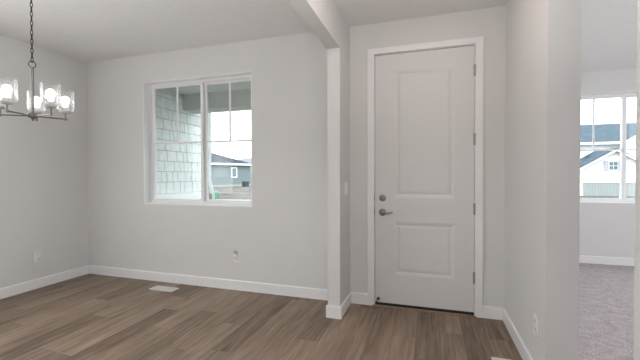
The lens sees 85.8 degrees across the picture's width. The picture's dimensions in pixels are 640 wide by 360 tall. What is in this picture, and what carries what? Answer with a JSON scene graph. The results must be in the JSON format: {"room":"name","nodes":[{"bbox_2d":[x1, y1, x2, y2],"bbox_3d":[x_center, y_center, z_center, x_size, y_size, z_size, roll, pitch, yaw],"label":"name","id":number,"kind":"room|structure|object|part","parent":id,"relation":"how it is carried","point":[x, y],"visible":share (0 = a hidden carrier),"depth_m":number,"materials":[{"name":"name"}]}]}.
{"room":"entryway","nodes":[
{"label":"entryway","id":0,"kind":"room"},
{"bbox_2d":[0,34,88,287],"bbox_3d":[-4.303,-0.093,0.716,0.150,2.743,7.956,0,1,18],"label":"wall","id":1,"kind":"structure","parent":0,"point":[44,161],"depth_m":3.96,"materials":[{"name":"paint"}]},
{"bbox_2d":[34,250,40,262],"bbox_3d":[-3.206,0.869,3.906,0.009,0.124,0.078,0,1,18],"label":"wall outlet","id":2,"kind":"object","parent":1,"relation":"attached to","point":[37,254],"visible":1,"depth_m":3.90,"materials":[{"name":"white plastic"}]},
{"bbox_2d":[0,265,88,298],"bbox_3d":[-4.222,1.225,0.711,0.014,0.108,7.956,0,1,18],"label":"baseboard","id":3,"kind":"structure","parent":1,"relation":"attached to","point":[30,285],"depth_m":3.95,"materials":[{"name":"white paint"}]},
{"bbox_2d":[156,96,200,191],"bbox_3d":[-2.095,-0.016,4.994,0.238,3.050,1.194,0,1,18],"label":"wall","id":4,"kind":"structure","parent":0,"point":[159,96],"depth_m":4.82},
{"bbox_2d":[156,89,181,98],"bbox_3d":[-2.067,-1.188,4.641,0.024,0.056,0.574,0,1,18],"label":"trim","id":5,"kind":"structure","parent":4,"relation":"attached to","point":[165,91],"depth_m":4.67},
{"bbox_2d":[156,91,200,193],"bbox_3d":[-1.972,-0.492,4.949,0.021,1.341,1.185,0,1,18],"label":"siding","id":6,"kind":"object","parent":4,"relation":"attached to","point":[180,170],"visible":0.59,"depth_m":4.82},
{"bbox_2d":[208,113,214,199],"bbox_3d":[-1.761,-0.025,5.577,0.132,2.950,0.076,0,1,18],"label":"downspout","id":7,"kind":"object","parent":4,"relation":"attached to","point":[209,114],"visible":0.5,"depth_m":5.56,"materials":[{"name":"white metal"}]},
{"bbox_2d":[182,89,250,113],"bbox_3d":[-0.027,-1.265,4.460,4.020,0.545,0.280,0,1,18],"label":"beam","id":8,"kind":"structure","parent":4,"relation":"attached to","point":[240,99],"depth_m":4.77,"materials":[{"name":"paint"}]},
{"bbox_3d":[-1.945,0.747,4.958,0.072,1.045,1.194,0,1,18],"label":"stone wall","id":9,"kind":"structure","parent":4,"relation":"attached to","visible":0},
{"bbox_2d":[157,191,200,198],"bbox_3d":[-1.961,0.236,4.840,0.112,0.110,0.974,0,1,18],"label":"trim","id":10,"kind":"structure","parent":9,"relation":"on","point":[184,195],"depth_m":4.82,"materials":[{"name":"white"}]},
{"bbox_2d":[165,81,250,94],"bbox_3d":[-0.273,-1.232,4.080,4.258,0.038,0.594,0,1,18],"label":"soffit","id":11,"kind":"structure","parent":0,"point":[238,85],"depth_m":4.58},
{"bbox_2d":[0,274,521,359],"bbox_3d":[-1.905,1.344,0.001,5.160,0.120,8.206,0,1,18],"label":"floor","id":12,"kind":"structure","parent":0,"point":[88,316],"depth_m":2.87,"materials":[{"name":"wood"}]},
{"bbox_2d":[149,285,178,291],"bbox_3d":[-1.753,1.223,3.871,0.308,0.006,0.132,0,1,18],"label":"floor vent","id":13,"kind":"object","parent":12,"relation":"in","point":[158,288],"visible":1,"depth_m":3.87,"materials":[{"name":"white metal"}]},
{"bbox_2d":[491,357,510,359],"bbox_3d":[1.211,1.240,2.238,0.132,0.006,0.308,0,1,18],"label":"floor vent","id":14,"kind":"object","parent":12,"relation":"in","point":[492,358],"visible":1,"depth_m":2.38,"materials":[{"name":"white metal"}]},
{"bbox_2d":[87,6,505,307],"bbox_3d":[-0.749,-0.148,3.848,5.022,2.743,0.170,0,1,18],"label":"wall","id":15,"kind":"structure","parent":0,"point":[281,239],"depth_m":3.67,"materials":[{"name":"paint"}]},
{"bbox_2d":[143,71,251,206],"bbox_3d":[-1.425,-0.447,4.056,1.488,1.485,0.163,0,1,18],"label":"window","id":16,"kind":"structure","parent":15,"relation":"in","point":[150,143],"depth_m":4.09,"materials":[{"name":"white paint"}]},
{"bbox_3d":[-1.732,-0.448,4.183,0.746,1.405,0.028,0,1,18],"label":"sash","id":17,"kind":"part","parent":16,"relation":"part of","materials":[{"name":"white plastic"}]},
{"bbox_3d":[-1.433,0.290,4.037,1.488,0.012,0.098,0,1,18],"label":"sill","id":18,"kind":"part","parent":16,"relation":"part of","materials":[{"name":"white paint"}]},
{"bbox_3d":[-1.065,-0.447,4.006,0.692,1.405,0.028,0,1,18],"label":"sash","id":19,"kind":"part","parent":16,"relation":"part of","materials":[{"name":"white plastic"}]},
{"bbox_2d":[89,265,327,300],"bbox_3d":[-1.417,1.169,3.984,3.346,0.108,0.014,0,1,18],"label":"baseboard","id":20,"kind":"structure","parent":15,"relation":"attached to","point":[276,289],"depth_m":3.90,"materials":[{"name":"white paint"}]},
{"bbox_2d":[234,252,239,262],"bbox_3d":[-0.926,0.859,3.826,0.078,0.124,0.009,0,1,18],"label":"wall outlet","id":21,"kind":"object","parent":15,"relation":"attached to","point":[237,260],"visible":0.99,"depth_m":3.82,"materials":[{"name":"white plastic"}]},
{"bbox_2d":[233,250,237,258],"bbox_3d":[-0.937,0.824,3.810,0.044,0.091,0.041,0,1,18],"label":"night light","id":22,"kind":"object","parent":21,"relation":"attached to","point":[235,255],"visible":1,"depth_m":3.80,"materials":[{"name":"white plastic"}]},
{"bbox_2d":[351,292,366,304],"bbox_3d":[0.391,1.173,3.409,0.162,0.108,0.014,0,1,18],"label":"baseboard","id":23,"kind":"structure","parent":15,"relation":"attached to","point":[356,298],"depth_m":3.40,"materials":[{"name":"white paint"}]},
{"bbox_2d":[372,44,475,317],"bbox_3d":[0.980,0.002,3.286,0.930,2.452,0.256,0,1,18],"label":"door","id":24,"kind":"structure","parent":15,"relation":"in","point":[425,135],"depth_m":3.21,"materials":[{"name":"white paint"}]},
{"bbox_2d":[367,36,483,317],"bbox_3d":[0.955,-0.020,3.209,1.030,2.497,0.017,0,1,18],"label":"door frame","id":25,"kind":"structure","parent":15,"relation":"attached to","point":[478,41],"depth_m":3.12,"materials":[{"name":"white paint"}]},
{"bbox_2d":[482,306,502,319],"bbox_3d":[1.527,1.176,3.047,0.162,0.108,0.014,0,1,18],"label":"baseboard","id":26,"kind":"structure","parent":15,"relation":"attached to","point":[489,312],"depth_m":3.04,"materials":[{"name":"white paint"}]},
{"bbox_2d":[0,0,636,71],"bbox_3d":[0.458,-1.548,0.507,9.342,0.150,10.790,0,1,18],"label":"ceiling","id":27,"kind":"structure","parent":0,"point":[86,31],"depth_m":3.30,"materials":[{"name":"white paint"}]},
{"bbox_2d":[0,0,70,120],"bbox_3d":[-2.066,-0.961,2.476,0.476,1.070,0.488,0,1,18],"label":"chandelier","id":28,"kind":"object","parent":27,"relation":"hanging from","point":[5,100],"visible":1,"depth_m":2.48,"materials":[{"name":"silver metal"}]},
{"bbox_3d":[-2.088,-0.591,2.293,0.056,0.091,0.056,0,1,3],"label":"bulb","id":29,"kind":"part","parent":28,"relation":"part of","materials":[{"name":"white glass"}]},
{"bbox_3d":[-2.188,-0.479,2.461,0.188,0.056,0.013,0,1,-15],"label":"arm","id":30,"kind":"part","parent":28,"relation":"part of","materials":[{"name":"silver metal"}]},
{"bbox_3d":[-2.084,-0.478,2.377,0.013,0.056,0.188,0,1,3],"label":"arm","id":31,"kind":"part","parent":28,"relation":"part of","materials":[{"name":"silver metal"}]},
{"bbox_3d":[-2.079,-0.650,2.488,0.020,0.328,0.020,0,1,18],"label":"stem","id":32,"kind":"part","parent":28,"relation":"part of","materials":[{"name":"silver metal"}]},
{"bbox_3d":[-2.186,-0.596,2.653,0.056,0.091,0.056,-1,1,-33],"label":"bulb","id":33,"kind":"part","parent":28,"relation":"part of","materials":[{"name":"white glass"}]},
{"bbox_3d":[-1.972,-0.480,2.451,0.188,0.056,0.013,0,1,21],"label":"arm","id":34,"kind":"part","parent":28,"relation":"part of","materials":[{"name":"silver metal"}]},
{"bbox_3d":[-1.895,-0.593,2.420,0.056,0.091,0.056,0,1,21],"label":"bulb","id":35,"kind":"part","parent":28,"relation":"part of","materials":[{"name":"white glass"}]},
{"bbox_3d":[-2.007,-0.482,2.580,0.013,0.056,0.188,1,1,39],"label":"arm","id":36,"kind":"part","parent":28,"relation":"part of","materials":[{"name":"silver metal"}]},
{"bbox_3d":[-1.956,-0.596,2.642,0.056,0.091,0.056,1,1,39],"label":"bulb","id":37,"kind":"part","parent":28,"relation":"part of","materials":[{"name":"white glass"}]},
{"bbox_2d":[288,0,349,306],"bbox_3d":[-0.962,-0.085,-0.348,0.115,2.743,7.956,0,1,18],"label":"wall","id":38,"kind":"structure","parent":0,"point":[325,18],"depth_m":3.06,"materials":[{"name":"paint"}]},
{"bbox_2d":[326,292,350,318],"bbox_3d":[0.184,1.176,3.262,0.143,0.108,0.419,0,1,18],"label":"baseboard","id":39,"kind":"structure","parent":38,"relation":"attached to","point":[336,312],"depth_m":3.08,"materials":[{"name":"white paint"}]},
{"bbox_2d":[345,182,347,194],"bbox_3d":[0.252,0.080,3.261,0.011,0.124,0.116,0,1,18],"label":"light switch","id":40,"kind":"object","parent":38,"relation":"attached to","point":[346,183],"visible":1,"depth_m":3.25,"materials":[{"name":"white plastic"}]},
{"bbox_2d":[504,0,639,359],"bbox_3d":[0.867,-0.100,0.389,0.159,2.743,10.470,0,1,18],"label":"wall","id":41,"kind":"structure","parent":0,"point":[543,88],"depth_m":1.94,"materials":[{"name":"paint"}]},
{"bbox_2d":[503,308,532,359],"bbox_3d":[1.443,1.185,2.492,0.014,0.108,1.123,0,1,18],"label":"baseboard","id":42,"kind":"structure","parent":41,"relation":"attached to","point":[522,349],"depth_m":2.54,"materials":[{"name":"white paint"}]},
{"bbox_2d":[534,313,537,337],"bbox_3d":[1.327,0.892,2.117,0.009,0.124,0.078,0,1,18],"label":"wall outlet","id":43,"kind":"object","parent":41,"relation":"attached to","point":[535,315],"visible":1,"depth_m":2.10,"materials":[{"name":"white plastic"}]},
{"bbox_2d":[578,263,633,359],"bbox_3d":[3.427,1.310,1.433,4.133,0.120,7.170,0,1,18],"label":"floor","id":44,"kind":"structure","parent":0,"point":[606,292],"depth_m":3.16,"materials":[{"name":"grey carpet"}]},
{"bbox_2d":[579,68,636,257],"bbox_3d":[4.540,-0.175,4.802,4.163,2.743,0.170,0,1,18],"label":"wall","id":45,"kind":"structure","parent":0,"point":[606,229],"depth_m":4.87,"materials":[{"name":"paint"}]},
{"bbox_2d":[579,255,633,265],"bbox_3d":[4.443,1.143,4.757,4.013,0.108,0.014,0,1,18],"label":"baseboard","id":46,"kind":"structure","parent":45,"relation":"attached to","point":[582,258],"depth_m":4.87,"materials":[{"name":"white paint"}]},
{"bbox_2d":[580,91,635,203],"bbox_3d":[4.278,-0.454,4.880,1.490,1.564,0.163,0,1,18],"label":"window","id":47,"kind":"structure","parent":45,"relation":"in","point":[623,95],"depth_m":4.91,"materials":[{"name":"white paint"}]},
{"bbox_3d":[4.270,0.322,4.860,1.490,0.012,0.098,0,1,18],"label":"sill","id":48,"kind":"part","parent":47,"relation":"part of","materials":[{"name":"white paint"}]},
{"bbox_3d":[4.638,-0.454,4.829,0.693,1.484,0.028,0,1,18],"label":"sash","id":49,"kind":"part","parent":47,"relation":"part of","materials":[{"name":"white plastic"}]},
{"label":"outside","id":50,"kind":"structure","parent":0,"visible":0},
{"bbox_2d":[209,186,634,199],"bbox_3d":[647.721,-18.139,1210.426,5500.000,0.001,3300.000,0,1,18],"label":"ground","id":51,"kind":"structure","parent":50,"point":[235,192],"depth_m":27.95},
{"bbox_2d":[211,153,250,186],"bbox_3d":[-19.873,-1.727,46.952,12.030,5.300,17.550,1,1,42],"label":"house","id":52,"kind":"structure","parent":51,"relation":"on","point":[226,171],"depth_m":47.24,"materials":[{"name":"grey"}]},
{"bbox_3d":[-11.844,-1.031,47.557,0.030,1.150,0.640,1,1,42],"label":"pane","id":53,"kind":"part","parent":52,"relation":"part of","materials":[{"name":"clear glass"}]},
{"bbox_2d":[242,181,248,186],"bbox_3d":[-9.663,0.546,44.648,0.700,0.774,0.700,1,1,42],"label":"air conditioner","id":54,"kind":"object","parent":51,"relation":"on","point":[244,183],"visible":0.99,"depth_m":44.41,"materials":[{"name":"metal"}]},
{"bbox_2d":[580,123,635,195],"bbox_3d":[26.279,-1.361,29.796,29.000,7.460,13.440,0,1,18],"label":"house","id":55,"kind":"structure","parent":51,"relation":"on","point":[599,170],"depth_m":25.18,"materials":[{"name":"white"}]},
{"bbox_2d":[604,161,608,170],"bbox_3d":[20.664,-1.033,24.850,0.260,0.720,0.060,0,1,18],"label":"shutter","id":56,"kind":"object","parent":55,"relation":"hanging from","point":[606,163],"depth_m":24.82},
{"bbox_3d":[21.066,-1.032,24.696,0.480,0.560,0.030,0,1,18],"label":"pane","id":57,"kind":"part","parent":55,"relation":"part of","materials":[{"name":"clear glass"}]},
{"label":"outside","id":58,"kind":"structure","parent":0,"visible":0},
{"bbox_2d":[239,158,250,162],"bbox_3d":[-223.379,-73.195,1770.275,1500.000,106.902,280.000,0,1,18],"label":"hills","id":59,"kind":"structure","parent":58,"point":[248,160],"depth_m":1786.47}
]}

